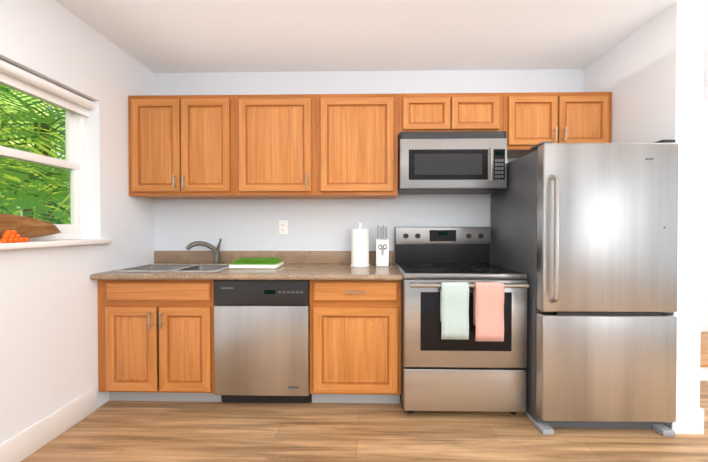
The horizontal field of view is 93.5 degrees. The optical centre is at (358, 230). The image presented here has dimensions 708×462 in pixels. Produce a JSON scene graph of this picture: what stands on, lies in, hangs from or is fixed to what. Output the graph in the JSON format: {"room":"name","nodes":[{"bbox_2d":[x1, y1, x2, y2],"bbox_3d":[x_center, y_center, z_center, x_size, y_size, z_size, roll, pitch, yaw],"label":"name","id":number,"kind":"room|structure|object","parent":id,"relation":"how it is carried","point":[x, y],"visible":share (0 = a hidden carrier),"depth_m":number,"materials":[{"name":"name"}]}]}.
{"room":"kitchen","nodes":[
{"label":"kitchen","id":0,"kind":"room"},
{"bbox_2d":[0,0,154,443],"bbox_3d":[-1.860,-0.048,-0.157,0.200,2.470,6.120,0,1,1],"label":"wall","id":1,"kind":"structure","parent":0,"point":[48,330],"depth_m":1.98,"materials":[{"name":"white paint"}]},
{"bbox_2d":[0,82,86,240],"bbox_3d":[-1.846,-0.396,1.562,0.080,0.910,1.285,0,1,1],"label":"window","id":2,"kind":"structure","parent":1,"relation":"in","point":[74,162],"depth_m":2.12,"materials":[{"name":"white plastic"}]},
{"bbox_2d":[0,59,96,116],"bbox_3d":[-1.769,-0.797,1.551,0.074,0.106,1.347,0,1,1],"label":"roller blind","id":3,"kind":"object","parent":2,"relation":"attached to","point":[11,75],"visible":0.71,"depth_m":1.86,"materials":[{"name":"white plastic"}]},
{"bbox_2d":[0,388,95,461],"bbox_3d":[-1.760,1.118,-0.525,0.014,0.145,5.365,0,1,1],"label":"baseboard","id":4,"kind":"structure","parent":1,"relation":"attached to","point":[25,443],"depth_m":1.82,"materials":[{"name":"white"}]},
{"bbox_2d":[0,239,111,249],"bbox_3d":[-1.794,0.074,1.566,0.225,0.030,1.365,0,1,1],"label":"window sill","id":5,"kind":"structure","parent":1,"relation":"attached to","point":[41,243],"depth_m":1.83,"materials":[{"name":"white"}]},
{"bbox_2d":[0,214,60,242],"bbox_3d":[-1.748,-0.012,1.512,0.132,0.147,0.920,0,1,1],"label":"decoration","id":6,"kind":"object","parent":5,"relation":"on","point":[17,228],"visible":1,"depth_m":1.70,"materials":[{"name":"orange wood"}]},
{"bbox_2d":[21,380,707,461],"bbox_3d":[1.513,1.208,0.731,6.910,0.060,8.000,0,1,1],"label":"floor","id":7,"kind":"structure","parent":0,"point":[152,431],"depth_m":1.88,"materials":[{"name":"brown wood"}]},
{"bbox_2d":[90,238,402,403],"bbox_3d":[-0.714,0.611,2.434,1.987,1.098,0.664,0,1,1],"label":"base unit","id":8,"kind":"object","parent":7,"relation":"on","point":[156,330],"visible":0.88,"depth_m":2.15,"materials":[{"name":"brown wood"}]},
{"bbox_2d":[109,263,230,271],"bbox_3d":[-1.309,0.358,2.452,0.726,0.188,0.456,0,1,1],"label":"sink","id":9,"kind":"object","parent":8,"relation":"in","point":[154,267],"depth_m":2.57,"materials":[{"name":"metal"}]},
{"bbox_2d":[185,238,221,263],"bbox_3d":[-1.220,0.161,2.635,0.234,0.203,0.171,0,1,1],"label":"faucet","id":10,"kind":"object","parent":8,"relation":"on","point":[216,251],"depth_m":2.65,"materials":[{"name":"silver metal"}]},
{"bbox_2d":[90,251,402,280],"bbox_3d":[-0.714,0.239,2.430,1.987,0.142,0.664,0,1,1],"label":"countertop","id":11,"kind":"structure","parent":8,"relation":"on","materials":[{"name":"stone"}]},
{"bbox_2d":[229,257,283,268],"bbox_3d":[-0.762,0.236,2.503,0.348,0.070,0.225,0,1,1],"label":"tray","id":12,"kind":"object","parent":8,"relation":"on","point":[257,263],"visible":1,"depth_m":2.41,"materials":[{"name":"white plastic"}]},
{"bbox_2d":[350,223,369,266],"bbox_3d":[0.009,0.102,2.574,0.150,0.335,0.150,0,1,1],"label":"paper towel holder","id":13,"kind":"object","parent":8,"relation":"on","point":[359,247],"visible":1,"depth_m":2.52,"materials":[{"name":"white paper"}]},
{"bbox_2d":[376,225,388,266],"bbox_3d":[0.179,0.112,2.567,0.096,0.316,0.106,0,1,1],"label":"knife block","id":14,"kind":"object","parent":8,"relation":"on","point":[382,251],"visible":1,"depth_m":2.52,"materials":[{"name":"white plastic"}]},
{"bbox_2d":[214,280,309,402],"bbox_3d":[-0.624,0.736,2.445,0.612,0.844,0.622,0,1,1],"label":"dishwasher","id":15,"kind":"object","parent":7,"relation":"on","point":[261,341],"visible":0.85,"depth_m":2.14,"materials":[{"name":"grey metal"}]},
{"bbox_2d":[394,227,528,414],"bbox_3d":[0.660,0.565,2.335,0.758,1.189,0.762,0,1,1],"label":"range","id":16,"kind":"object","parent":7,"relation":"on","point":[463,324],"visible":1,"depth_m":2.04,"materials":[{"name":"grey metal"}]},
{"bbox_2d":[491,140,678,436],"bbox_3d":[1.424,0.320,2.239,0.750,1.680,0.869,0,1,1],"label":"refrigerator","id":17,"kind":"object","parent":7,"relation":"on","point":[584,237],"visible":0.98,"depth_m":1.87,"materials":[{"name":"grey metal"}]},
{"bbox_2d":[700,332,707,379],"bbox_3d":[3.492,0.726,2.940,3.019,0.857,0.814,0,1,1],"label":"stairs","id":18,"kind":"structure","parent":7,"relation":"on","point":[703,355],"depth_m":2.71,"materials":[{"name":"brown wood"}]},
{"bbox_2d":[154,69,583,263],"bbox_3d":[0.038,-0.080,2.807,3.880,2.470,0.120,0,1,1],"label":"wall","id":19,"kind":"structure","parent":0,"point":[253,224],"depth_m":2.75,"materials":[{"name":"white paint"}]},
{"bbox_2d":[128,95,243,198],"bbox_3d":[-1.284,-0.632,2.600,0.840,0.740,0.329,0,1,1],"label":"upper cabinet","id":20,"kind":"object","parent":19,"relation":"attached to","point":[181,146],"depth_m":2.44,"materials":[{"name":"brown wood"}]},
{"bbox_2d":[240,94,323,198],"bbox_3d":[-0.611,-0.632,2.587,0.690,0.740,0.329,0,1,1],"label":"upper cabinet","id":21,"kind":"object","parent":19,"relation":"attached to","point":[310,146],"depth_m":2.43,"materials":[{"name":"brown wood"}]},
{"bbox_2d":[279,220,287,233],"bbox_3d":[-0.626,-0.030,2.755,0.072,0.116,0.007,0,1,1],"label":"electrical outlet plate","id":22,"kind":"object","parent":19,"relation":"attached to","point":[283,226],"visible":1,"depth_m":2.75,"materials":[{"name":"white plastic"}]},
{"bbox_2d":[324,94,399,198],"bbox_3d":[-0.035,-0.632,2.576,0.646,0.740,0.329,0,1,1],"label":"upper cabinet","id":23,"kind":"object","parent":19,"relation":"attached to","point":[361,131],"depth_m":2.41,"materials":[{"name":"brown wood"}]},
{"bbox_2d":[400,93,511,157],"bbox_3d":[0.667,-0.632,2.562,0.850,0.740,0.329,0,1,1],"label":"upper cabinet","id":24,"kind":"object","parent":19,"relation":"attached to","point":[419,112],"depth_m":2.40,"materials":[{"name":"brown wood"}]},
{"bbox_2d":[398,131,506,194],"bbox_3d":[0.666,-0.500,2.515,0.746,0.406,0.421,0,1,1],"label":"over-the-range microwave","id":25,"kind":"object","parent":24,"relation":"attached to","point":[461,162],"visible":0.98,"depth_m":2.33,"materials":[{"name":"silver metal"}]},
{"bbox_2d":[512,92,611,157],"bbox_3d":[1.433,-0.632,2.547,0.776,0.740,0.329,0,1,1],"label":"upper cabinet","id":26,"kind":"object","parent":19,"relation":"attached to","point":[537,117],"depth_m":2.39,"materials":[{"name":"brown wood"}]},
{"bbox_2d":[55,0,707,98],"bbox_3d":[1.513,-1.322,0.704,6.910,0.060,8.000,0,1,1],"label":"ceiling","id":27,"kind":"structure","parent":0,"point":[179,36],"depth_m":2.19,"materials":[{"name":"white paint"}]},
{"bbox_2d":[584,1,703,428],"bbox_3d":[1.901,-0.078,2.698,0.150,2.470,1.585,0,1,1],"label":"wall","id":28,"kind":"structure","parent":0,"point":[649,75],"depth_m":1.91,"materials":[{"name":"white paint"}]},
{"bbox_2d":[676,408,703,433],"bbox_3d":[1.974,1.089,2.241,0.014,0.145,0.679,0,1,1],"label":"baseboard","id":29,"kind":"structure","parent":28,"relation":"attached to","point":[692,419],"depth_m":1.90,"materials":[{"name":"white"}]},
{"bbox_2d":[700,99,707,331],"bbox_3d":[3.505,-0.086,3.399,3.030,2.470,0.120,0,1,1],"label":"wall","id":30,"kind":"structure","parent":0,"point":[704,282],"depth_m":3.34,"materials":[{"name":"white paint"}]},
{"label":"outside","id":31,"kind":"structure","parent":0,"visible":0},
{"bbox_3d":[-6.898,1.308,5.396,10.090,0.240,23.000,0,1,1],"label":"ground","id":32,"kind":"structure","parent":31,"visible":0},
{"bbox_2d":[0,86,70,223],"bbox_3d":[-4.297,-0.339,4.315,4.606,3.088,6.406,0,1,1],"label":"palm tree","id":33,"kind":"object","parent":32,"relation":"on","point":[43,210],"depth_m":3.16,"materials":[{"name":"green plant"}]},
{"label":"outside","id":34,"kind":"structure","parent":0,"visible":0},
{"bbox_2d":[0,84,70,223],"bbox_3d":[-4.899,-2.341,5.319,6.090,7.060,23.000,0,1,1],"label":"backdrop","id":35,"kind":"structure","parent":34,"point":[23,99],"depth_m":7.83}
]}

